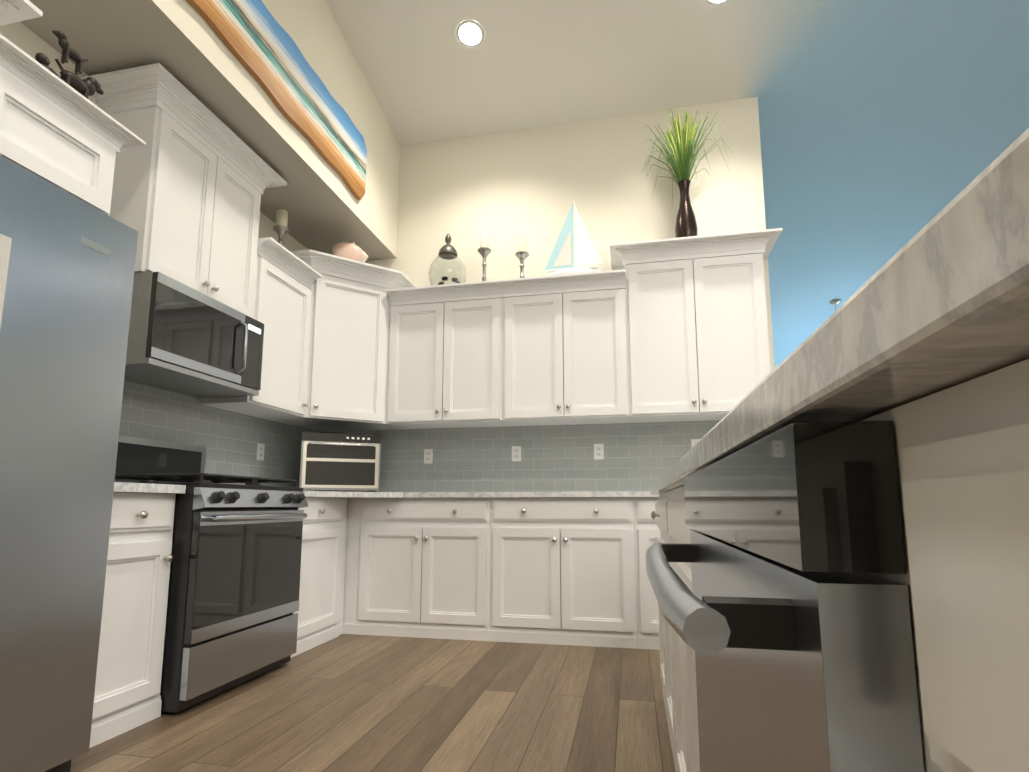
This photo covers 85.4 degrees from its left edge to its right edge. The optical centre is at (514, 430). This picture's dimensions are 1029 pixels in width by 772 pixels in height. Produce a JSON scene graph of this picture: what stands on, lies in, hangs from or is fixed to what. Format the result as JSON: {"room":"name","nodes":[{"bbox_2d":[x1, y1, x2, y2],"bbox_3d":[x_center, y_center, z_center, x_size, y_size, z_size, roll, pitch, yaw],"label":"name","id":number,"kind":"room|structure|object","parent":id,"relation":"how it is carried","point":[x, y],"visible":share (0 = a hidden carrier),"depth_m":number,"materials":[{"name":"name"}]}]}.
{"room":"kitchen","nodes":[
{"label":"kitchen","id":0,"kind":"room"},
{"bbox_2d":[0,22,318,487],"bbox_3d":[-2.396,-1.533,1.122,0.129,5.000,7.620,-2,-8,12],"label":"wall","id":1,"kind":"structure","parent":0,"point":[230,438],"depth_m":3.36,"materials":[{"name":"tile"}]},
{"bbox_2d":[0,12,19,55],"bbox_3d":[-1.924,-1.057,1.430,0.658,0.417,0.654,-2,-8,12],"label":"upper cabinet","id":2,"kind":"object","parent":1,"relation":"attached to","point":[4,42],"depth_m":1.68,"materials":[{"name":"white wood"}]},
{"bbox_2d":[0,48,127,220],"bbox_3d":[-1.834,-0.947,1.856,0.658,0.312,0.535,-2,-8,12],"label":"upper cabinet","id":3,"kind":"object","parent":1,"relation":"attached to","point":[51,135],"depth_m":1.85,"materials":[{"name":"white wood"}]},
{"bbox_2d":[35,30,103,98],"bbox_3d":[-1.548,-1.244,1.946,0.093,0.242,0.241,-2,-8,12],"label":"statue","id":4,"kind":"object","parent":3,"relation":"in","point":[88,87],"visible":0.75,"depth_m":1.94,"materials":[{"name":"brown metal"}]},
{"bbox_2d":[96,92,267,319],"bbox_3d":[-1.765,-1.096,2.988,0.343,0.856,0.762,-2,-8,12],"label":"upper cabinet","id":5,"kind":"object","parent":1,"relation":"attached to","point":[168,168],"depth_m":2.80,"materials":[{"name":"white wood"}]},
{"bbox_2d":[124,271,263,397],"bbox_3d":[-1.709,-0.455,2.890,0.456,0.426,0.758,-2,-8,12],"label":"over-the-range microwave","id":6,"kind":"object","parent":5,"relation":"attached to","point":[183,339],"visible":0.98,"depth_m":2.73,"materials":[{"name":"silver metal"}]},
{"bbox_2d":[200,244,307,419],"bbox_3d":[-1.629,-0.588,3.583,0.343,0.938,0.574,-2,-8,12],"label":"upper cabinet","id":7,"kind":"object","parent":1,"relation":"attached to","point":[282,294],"depth_m":3.52,"materials":[{"name":"white wood"}]},
{"bbox_2d":[256,443,264,460],"bbox_3d":[-1.728,0.146,3.800,0.007,0.114,0.070,-2,-8,12],"label":"electrical outlet plate","id":8,"kind":"object","parent":1,"relation":"attached to","point":[260,447],"depth_m":3.79,"materials":[{"name":"white plastic"}]},
{"bbox_2d":[270,256,415,431],"bbox_3d":[-1.278,-0.585,4.145,0.804,1.080,0.808,-2,-8,12],"label":"upper cabinet","id":9,"kind":"object","parent":1,"relation":"attached to","point":[352,326],"depth_m":4.00,"materials":[{"name":"white wood"}]},
{"bbox_2d":[273,209,288,244],"bbox_3d":[-1.582,-1.297,3.774,0.108,0.400,0.108,0,-8,0],"label":"candle holder","id":10,"kind":"object","parent":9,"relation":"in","point":[280,229],"depth_m":3.76,"materials":[{"name":"grey metal"}]},
{"bbox_2d":[332,242,367,261],"bbox_3d":[-1.218,-1.309,4.138,0.230,0.217,0.266,-2,-8,12],"label":"conch shell","id":11,"kind":"object","parent":9,"relation":"in","point":[351,250],"visible":0.62,"depth_m":4.04,"materials":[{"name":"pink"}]},
{"bbox_2d":[70,634,675,771],"bbox_3d":[2.561,1.188,2.234,9.400,0.100,12.900,-2,-8,12],"label":"floor","id":12,"kind":"structure","parent":0,"point":[354,703],"depth_m":2.20,"materials":[{"name":"brown wood"}]},
{"bbox_2d":[0,155,137,771],"bbox_3d":[-1.773,0.124,1.445,0.827,1.800,1.030,-2,-8,12],"label":"fridge","id":13,"kind":"object","parent":12,"relation":"on","point":[64,329],"visible":1,"depth_m":1.68,"materials":[{"name":"silver metal"}]},
{"bbox_2d":[0,234,11,328],"bbox_3d":[-1.387,-0.262,1.424,0.064,0.519,0.088,-2,-8,12],"label":"hanging towel","id":14,"kind":"object","parent":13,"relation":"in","point":[5,244],"visible":1,"depth_m":1.46,"materials":[{"name":"beige fabric"}]},
{"bbox_2d":[89,492,175,747],"bbox_3d":[-1.743,0.683,2.148,0.628,0.878,0.386,-2,-8,12],"label":"base cabinet","id":15,"kind":"object","parent":12,"relation":"on","point":[140,558],"depth_m":2.11,"materials":[{"name":"white wood"}]},
{"bbox_2d":[114,482,185,493],"bbox_3d":[-1.731,0.229,2.208,0.652,0.035,0.390,-2,-8,12],"label":"countertop","id":16,"kind":"structure","parent":15,"relation":"on","point":[123,487],"depth_m":2.15,"materials":[{"name":"stone"}]},
{"bbox_2d":[115,435,308,712],"bbox_3d":[-1.534,0.613,2.711,0.759,1.165,0.758,-2,-8,12],"label":"range","id":17,"kind":"object","parent":12,"relation":"on","point":[233,596],"visible":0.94,"depth_m":2.52,"materials":[{"name":"black metal"}]},
{"bbox_2d":[291,497,347,657],"bbox_3d":[-1.477,0.852,3.418,0.628,0.878,0.688,-2,-8,12],"label":"base cabinet","id":18,"kind":"object","parent":12,"relation":"on","point":[323,552],"depth_m":3.40,"materials":[{"name":"white wood"}]},
{"bbox_2d":[303,490,402,497],"bbox_3d":[-1.291,0.390,3.417,1.017,0.035,0.644,-2,-8,12],"label":"countertop","id":19,"kind":"structure","parent":18,"relation":"on","point":[327,494],"depth_m":3.47,"materials":[{"name":"stone"}]},
{"bbox_2d":[299,432,380,491],"bbox_3d":[-1.242,0.242,3.959,0.520,0.400,0.433,3,-8,-21],"label":"toaster oven","id":20,"kind":"object","parent":19,"relation":"on","point":[340,462],"visible":0.85,"depth_m":3.79,"materials":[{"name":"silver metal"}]},
{"bbox_2d":[343,498,354,633],"bbox_3d":[-1.309,0.937,4.052,0.695,0.878,0.607,-2,-8,12],"label":"base cabinet","id":21,"kind":"object","parent":12,"relation":"on","point":[349,587],"depth_m":3.70,"materials":[{"name":"white wood"}]},
{"bbox_2d":[351,498,490,640],"bbox_3d":[-0.532,0.914,3.881,0.894,0.878,0.628,-2,-8,12],"label":"base cabinet","id":22,"kind":"object","parent":12,"relation":"on","point":[423,565],"depth_m":3.58,"materials":[{"name":"white wood"}]},
{"bbox_2d":[491,497,638,648],"bbox_3d":[0.344,0.890,3.701,0.895,0.878,0.628,-2,-8,12],"label":"base cabinet","id":23,"kind":"object","parent":12,"relation":"on","point":[565,571],"depth_m":3.40,"materials":[{"name":"white wood"}]},
{"bbox_2d":[635,497,659,649],"bbox_3d":[1.220,0.866,3.520,0.894,0.878,0.628,-2,-8,12],"label":"base cabinet","id":24,"kind":"object","parent":12,"relation":"on","point":[648,529],"depth_m":3.29,"materials":[{"name":"white wood"}]},
{"bbox_2d":[403,491,658,497],"bbox_3d":[0.010,0.443,3.811,3.402,0.035,0.665,-2,-8,12],"label":"countertop","id":25,"kind":"structure","parent":24,"relation":"on","point":[566,493],"depth_m":3.48,"materials":[{"name":"stone"}]},
{"bbox_2d":[651,499,666,716],"bbox_3d":[1.037,0.656,1.947,1.000,0.878,0.956,-2,-8,12],"label":"base cabinet","id":26,"kind":"object","parent":12,"relation":"on","point":[654,514],"depth_m":2.35,"materials":[{"name":"white wood"}]},
{"bbox_2d":[659,486,694,771],"bbox_3d":[0.874,0.553,1.171,1.000,0.878,0.926,-2,-8,12],"label":"base cabinet","id":27,"kind":"object","parent":12,"relation":"on","point":[672,525],"depth_m":1.52,"materials":[{"name":"white wood"}]},
{"bbox_2d":[683,486,699,771],"bbox_3d":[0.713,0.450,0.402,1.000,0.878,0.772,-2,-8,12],"label":"base cabinet","id":28,"kind":"object","parent":12,"relation":"on","point":[689,570],"depth_m":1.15,"materials":[{"name":"white wood"}]},
{"bbox_2d":[645,420,923,771],"bbox_3d":[0.188,0.417,0.516,0.111,0.773,0.594,-2,-8,12],"label":"dishwasher","id":29,"kind":"object","parent":12,"relation":"on","point":[787,619],"visible":1,"depth_m":0.29,"materials":[{"name":"silver metal"}]},
{"bbox_2d":[861,359,1028,771],"bbox_3d":[0.592,0.373,-0.176,1.000,0.878,0.530,-2,-8,12],"label":"panel","id":30,"kind":"object","parent":12,"relation":"on","point":[962,455],"depth_m":0.18,"materials":[{"name":"white"}]},
{"bbox_2d":[650,128,1028,494],"bbox_3d":[0.964,0.071,1.023,1.300,0.034,3.010,-2,-8,12],"label":"countertop","id":31,"kind":"structure","parent":30,"relation":"on","point":[939,302],"depth_m":0.18,"materials":[{"name":"stone"}]},
{"bbox_2d":[319,100,744,491],"bbox_3d":[0.063,-0.542,4.334,3.355,3.885,0.128,-2,-8,12],"label":"wall","id":32,"kind":"structure","parent":0,"point":[503,190],"depth_m":4.32,"materials":[{"name":"white paint"}]},
{"bbox_2d":[424,449,432,463],"bbox_3d":[-0.667,0.199,4.317,0.070,0.114,0.007,-2,-8,12],"label":"electrical outlet plate","id":33,"kind":"object","parent":32,"relation":"attached to","point":[428,453],"depth_m":4.31,"materials":[{"name":"white plastic"}]},
{"bbox_2d":[384,288,519,429],"bbox_3d":[-0.445,-0.506,4.200,0.949,0.938,0.344,-2,-8,12],"label":"upper cabinet","id":34,"kind":"object","parent":32,"relation":"attached to","point":[456,351],"depth_m":4.03,"materials":[{"name":"white wood"}]},
{"bbox_2d":[428,234,466,284],"bbox_3d":[-0.511,-1.276,4.279,0.292,0.492,0.292,-2,-8,12],"label":"glass jar","id":35,"kind":"object","parent":34,"relation":"in","point":[447,266],"visible":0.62,"depth_m":4.16,"materials":[{"name":"white"}]},
{"bbox_2d":[478,233,490,280],"bbox_3d":[-0.227,-1.263,4.217,0.108,0.450,0.108,0,-8,0],"label":"candle holder","id":36,"kind":"object","parent":34,"relation":"in","point":[484,249],"depth_m":4.20,"materials":[{"name":"grey metal"}]},
{"bbox_2d":[512,446,520,460],"bbox_3d":[0.014,0.173,4.178,0.070,0.114,0.007,-2,-8,12],"label":"electrical outlet plate","id":37,"kind":"object","parent":32,"relation":"attached to","point":[516,453],"depth_m":4.18,"materials":[{"name":"white plastic"}]},
{"bbox_2d":[516,280,631,425],"bbox_3d":[0.336,-0.528,4.039,0.944,0.938,0.344,-2,-8,12],"label":"upper cabinet","id":38,"kind":"object","parent":32,"relation":"attached to","point":[573,368],"depth_m":3.86,"materials":[{"name":"white wood"}]},
{"bbox_2d":[515,235,528,277],"bbox_3d":[0.057,-1.251,4.156,0.108,0.410,0.108,0,-8,0],"label":"candle holder","id":39,"kind":"object","parent":38,"relation":"in","point":[521,253],"depth_m":4.14,"materials":[{"name":"grey metal"}]},
{"bbox_2d":[544,200,601,275],"bbox_3d":[0.423,-1.383,4.097,0.430,0.655,0.140,-2,-8,12],"label":"sailboat model","id":40,"kind":"object","parent":38,"relation":"in","point":[568,253],"visible":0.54,"depth_m":4.08},
{"bbox_2d":[594,444,603,459],"bbox_3d":[0.612,0.154,4.055,0.070,0.114,0.007,-2,-8,12],"label":"electrical outlet plate","id":41,"kind":"object","parent":32,"relation":"attached to","point":[598,448],"depth_m":4.05,"materials":[{"name":"white plastic"}]},
{"bbox_2d":[612,240,769,422],"bbox_3d":[1.201,-0.639,3.873,0.971,1.115,0.344,-2,-8,12],"label":"upper cabinet","id":42,"kind":"object","parent":32,"relation":"attached to","point":[698,342],"depth_m":3.71,"materials":[{"name":"white wood"}]},
{"bbox_2d":[640,107,731,237],"bbox_3d":[1.195,-1.782,3.901,0.648,1.025,0.534,-2,-8,12],"label":"grass","id":43,"kind":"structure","parent":42,"relation":"in","point":[680,141],"depth_m":3.93,"materials":[{"name":"green plant"}]},
{"bbox_2d":[691,439,699,446],"bbox_3d":[1.280,0.116,3.920,0.070,0.114,0.007,-2,-8,12],"label":"electrical outlet plate","id":44,"kind":"object","parent":32,"relation":"attached to","point":[693,441],"depth_m":3.93,"materials":[{"name":"white plastic"}]},
{"bbox_2d":[326,0,1028,364],"bbox_3d":[2.561,-2.505,2.727,9.240,1.434,12.740,-2,-8,12],"label":"ceiling","id":45,"kind":"structure","parent":0,"point":[890,130],"depth_m":4.10,"materials":[{"name":"paint"}]},
{"bbox_2d":[20,0,399,260],"bbox_3d":[-2.045,-2.641,1.134,0.630,1.486,7.500,-2,-8,12],"label":"wall","id":46,"kind":"structure","parent":45,"relation":"attached to","point":[181,42],"depth_m":3.22,"materials":[{"name":"white paint"}]},
{"bbox_2d":[186,0,366,199],"bbox_3d":[-1.363,-2.041,2.720,0.030,0.482,2.710,-2,-8,12],"label":"picture","id":47,"kind":"object","parent":46,"relation":"attached to","point":[258,41],"visible":1,"depth_m":3.13,"materials":[{"name":"paint"}]},
{"bbox_2d":[456,0,727,46],"bbox_3d":[1.953,-2.414,4.398,4.340,0.418,2.368,-2,-8,12],"label":"recessed lights","id":48,"kind":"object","parent":45,"relation":"attached to","point":[470,35],"depth_m":3.77,"materials":[{"name":"white"}]},
{"bbox_2d":[829,300,840,309],"bbox_3d":[3.935,-0.957,6.763,0.384,1.259,0.384,-2,-8,12],"label":"pendant lamp","id":49,"kind":"object","parent":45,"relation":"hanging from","point":[835,302],"visible":0.19,"depth_m":6.83,"materials":[{"name":"grey metal"}]},
{"bbox_2d":[737,97,774,372],"bbox_3d":[2.266,-0.273,6.355,0.120,3.885,5.000,-2,-8,12],"label":"wall","id":50,"kind":"structure","parent":0,"point":[751,160],"depth_m":4.10,"materials":[{"name":"white paint"}]}
]}

